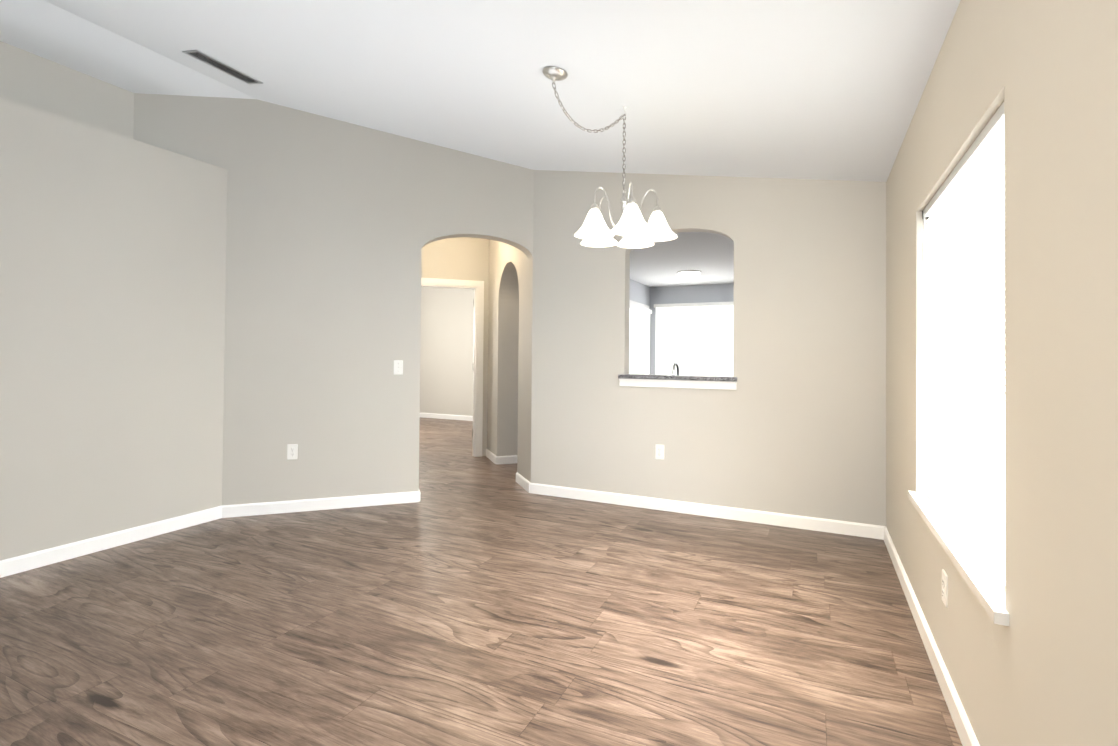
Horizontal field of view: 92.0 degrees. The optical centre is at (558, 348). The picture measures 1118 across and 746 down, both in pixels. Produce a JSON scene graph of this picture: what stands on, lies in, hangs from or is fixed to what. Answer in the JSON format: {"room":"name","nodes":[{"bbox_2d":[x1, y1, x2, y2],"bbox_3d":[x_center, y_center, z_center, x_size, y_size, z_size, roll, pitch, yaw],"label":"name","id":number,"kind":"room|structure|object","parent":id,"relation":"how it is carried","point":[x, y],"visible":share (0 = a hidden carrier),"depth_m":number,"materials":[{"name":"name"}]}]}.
{"room":"empty dining room","nodes":[
{"label":"empty dining room","id":0,"kind":"room"},
{"bbox_2d":[0,41,133,138],"bbox_3d":[-3.819,-0.315,2.224,0.120,3.038,3.525,0,-1,25],"label":"wall","id":1,"kind":"structure","parent":0,"point":[34,80],"depth_m":3.45,"materials":[{"name":"beige paint"}]},
{"bbox_2d":[0,96,226,560],"bbox_3d":[-3.469,-0.076,2.348,0.410,2.569,3.815,0,-1,25],"label":"wall","id":2,"kind":"structure","parent":0,"point":[112,284],"depth_m":3.31,"materials":[{"name":"beige paint"}]},
{"bbox_2d":[133,93,533,504],"bbox_3d":[-1.718,-0.312,4.330,3.099,3.124,0.140,1,-1,-20],"label":"wall","id":3,"kind":"structure","parent":0,"point":[334,227],"depth_m":4.22,"materials":[{"name":"beige paint"}]},
{"bbox_2d":[287,444,297,459],"bbox_3d":[-2.037,0.787,4.126,0.072,0.116,0.009,1,-1,-20],"label":"outlet","id":4,"kind":"object","parent":3,"relation":"attached to","point":[292,451],"visible":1,"depth_m":4.12,"materials":[{"name":"white plastic"}]},
{"bbox_2d":[394,360,402,374],"bbox_3d":[-1.308,0.150,4.396,0.054,0.116,0.054,0,-1,25],"label":"light switch","id":5,"kind":"object","parent":3,"relation":"attached to","point":[398,367],"visible":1,"depth_m":4.39,"materials":[{"name":"white plastic"}]},
{"bbox_2d":[420,287,473,415],"bbox_3d":[-1.779,-0.035,10.124,6.360,2.720,0.120,0,-1,25],"label":"wall","id":6,"kind":"structure","parent":0,"point":[446,350],"depth_m":10.22,"materials":[{"name":"beige paint"}]},
{"bbox_2d":[421,237,488,455],"bbox_3d":[-1.385,-0.080,6.381,1.082,2.720,0.120,1,-1,-20],"label":"wall","id":7,"kind":"structure","parent":0,"point":[462,258],"depth_m":6.43,"materials":[{"name":"beige paint"}]},
{"bbox_2d":[421,278,483,456],"bbox_3d":[-1.358,0.230,6.388,0.900,2.100,0.156,1,-1,-20],"label":"door frame","id":8,"kind":"structure","parent":7,"relation":"attached to","point":[478,305],"depth_m":6.45,"materials":[{"name":"white wood"}]},
{"bbox_2d":[0,0,960,181],"bbox_3d":[-1.108,-1.564,2.184,5.052,0.827,5.730,0,-1,25],"label":"ceiling","id":9,"kind":"structure","parent":0,"point":[814,89],"depth_m":2.93,"materials":[{"name":"white paint"}]},
{"bbox_2d":[182,49,262,83],"bbox_3d":[-2.181,-1.831,3.520,0.149,0.031,0.440,0,-1,25],"label":"ceiling vent","id":10,"kind":"object","parent":9,"relation":"in","point":[219,65],"visible":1,"depth_m":3.50,"materials":[{"name":"silver metal"}]},
{"bbox_2d":[542,66,676,247],"bbox_3d":[0.329,-1.040,3.011,0.596,0.811,0.808,0,-1,25],"label":"chandelier","id":11,"kind":"object","parent":9,"relation":"hanging from","point":[633,228],"visible":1,"depth_m":3.01,"materials":[{"name":"white glass"}]},
{"bbox_2d":[0,417,961,745],"bbox_3d":[-1.407,1.318,5.489,11.400,0.100,11.700,0,-1,25],"label":"floor","id":12,"kind":"structure","parent":0,"point":[468,599],"depth_m":2.35,"materials":[{"name":"laminate"}]},
{"bbox_3d":[1.372,0.824,4.499,2.720,0.910,0.636,0,-1,25],"label":"countertop","id":13,"kind":"structure","parent":12,"relation":"on","visible":0},
{"bbox_2d":[672,362,678,374],"bbox_3d":[1.008,0.238,4.530,0.114,0.254,0.214,0,-1,25],"label":"kitchen faucet","id":14,"kind":"object","parent":13,"relation":"on","point":[674,365],"visible":0.6,"depth_m":4.51,"materials":[{"name":"silver metal"}]},
{"bbox_2d":[487,240,532,481],"bbox_3d":[-0.429,-0.081,5.688,0.250,2.720,1.830,1,-1,-20],"label":"wall","id":15,"kind":"structure","parent":0,"point":[509,394],"depth_m":6.03,"materials":[{"name":"beige paint"}]},
{"bbox_2d":[630,279,649,308],"bbox_3d":[0.922,-0.046,8.257,0.120,2.740,2.950,0,-1,25],"label":"wall","id":16,"kind":"structure","parent":0,"point":[639,292],"depth_m":9.00,"materials":[{"name":"grey paint"}]},
{"bbox_2d":[630,300,648,308],"bbox_3d":[1.200,0.282,8.684,0.020,2.100,1.710,0,-1,25],"label":"door frame","id":17,"kind":"structure","parent":16,"relation":"attached to","point":[639,304],"depth_m":8.93,"materials":[{"name":"white wood"}]},
{"bbox_2d":[629,304,651,373],"bbox_3d":[1.238,0.307,8.665,0.065,1.990,1.590,0,-1,25],"label":"window blinds","id":18,"kind":"object","parent":16,"relation":"attached to","point":[639,339],"visible":0.52,"depth_m":8.80,"materials":[{"name":"white plastic"}]},
{"bbox_2d":[630,232,733,286],"bbox_3d":[2.574,-1.165,6.433,4.660,0.080,5.110,0,-1,25],"label":"ceiling","id":19,"kind":"structure","parent":0,"point":[709,256],"depth_m":6.91,"materials":[{"name":"white paint"}]},
{"bbox_2d":[677,270,700,278],"bbox_3d":[1.878,-1.062,7.794,0.344,0.104,0.344,0,-1,25],"label":"light","id":20,"kind":"object","parent":19,"relation":"attached to","point":[686,274],"visible":1,"depth_m":7.68,"materials":[{"name":"white glass"}]},
{"bbox_2d":[650,283,733,373],"bbox_3d":[3.630,-0.017,8.674,4.660,2.740,0.120,0,-1,25],"label":"wall","id":21,"kind":"structure","parent":0,"point":[695,294],"depth_m":9.34,"materials":[{"name":"grey paint"}]},
{"bbox_2d":[654,302,733,375],"bbox_3d":[2.543,0.269,9.058,1.948,2.100,0.065,0,-1,25],"label":"window","id":22,"kind":"structure","parent":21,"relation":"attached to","point":[694,338],"depth_m":9.17,"materials":[{"name":"white glass"}]},
{"bbox_2d":[531,163,1004,525],"bbox_3d":[1.671,-0.156,3.950,4.165,2.862,0.120,0,-1,25],"label":"wall","id":23,"kind":"structure","parent":0,"point":[794,423],"depth_m":4.00,"materials":[{"name":"beige paint"}]},
{"bbox_2d":[0,413,979,745],"bbox_3d":[-2.424,1.209,5.032,9.552,0.088,9.600,0,-1,25],"label":"baseboard","id":24,"kind":"structure","parent":23,"relation":"attached to","point":[38,559],"depth_m":3.79,"materials":[{"name":"white wood"}]},
{"bbox_2d":[655,444,663,459],"bbox_3d":[0.797,0.816,4.275,0.072,0.116,0.009,0,-1,25],"label":"outlet","id":25,"kind":"object","parent":23,"relation":"attached to","point":[659,451],"visible":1,"depth_m":4.27,"materials":[{"name":"white plastic"}]},
{"bbox_2d":[618,374,736,389],"bbox_3d":[0.943,0.258,4.292,0.924,0.094,0.210,0,-1,25],"label":"counter ledge","id":26,"kind":"object","parent":23,"relation":"attached to","point":[688,381],"visible":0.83,"depth_m":4.20,"materials":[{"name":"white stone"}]},
{"bbox_2d":[886,0,1117,745],"bbox_3d":[1.094,0.031,1.116,0.150,2.403,5.730,0,-1,25],"label":"wall","id":27,"kind":"structure","parent":0,"point":[1041,669],"depth_m":1.18,"materials":[{"name":"beige paint"}]},
{"bbox_2d":[942,569,947,607],"bbox_3d":[1.413,0.877,1.981,0.009,0.116,0.072,0,-1,25],"label":"outlet","id":28,"kind":"object","parent":27,"relation":"attached to","point":[945,588],"visible":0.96,"depth_m":1.97,"materials":[{"name":"white plastic"}]},
{"bbox_2d":[908,490,1008,625],"bbox_3d":[1.437,0.681,1.939,0.130,0.030,1.370,0,-1,25],"label":"window sill","id":29,"kind":"structure","parent":27,"relation":"attached to","point":[986,587],"depth_m":1.69,"materials":[{"name":"white stone"}]},
{"bbox_2d":[941,141,1004,415],"bbox_3d":[1.515,0.002,1.913,0.040,1.330,1.310,0,-1,25],"label":"window","id":30,"kind":"structure","parent":27,"relation":"in","point":[946,288],"depth_m":2.43,"materials":[{"name":"white glass"}]},
{"bbox_2d":[922,102,1004,588],"bbox_3d":[1.446,0.000,1.946,0.058,1.325,1.306,0,-1,25],"label":"window blinds","id":31,"kind":"object","parent":30,"relation":"attached to","point":[965,490],"visible":0.75,"depth_m":1.83,"materials":[{"name":"white plastic"}]}
]}

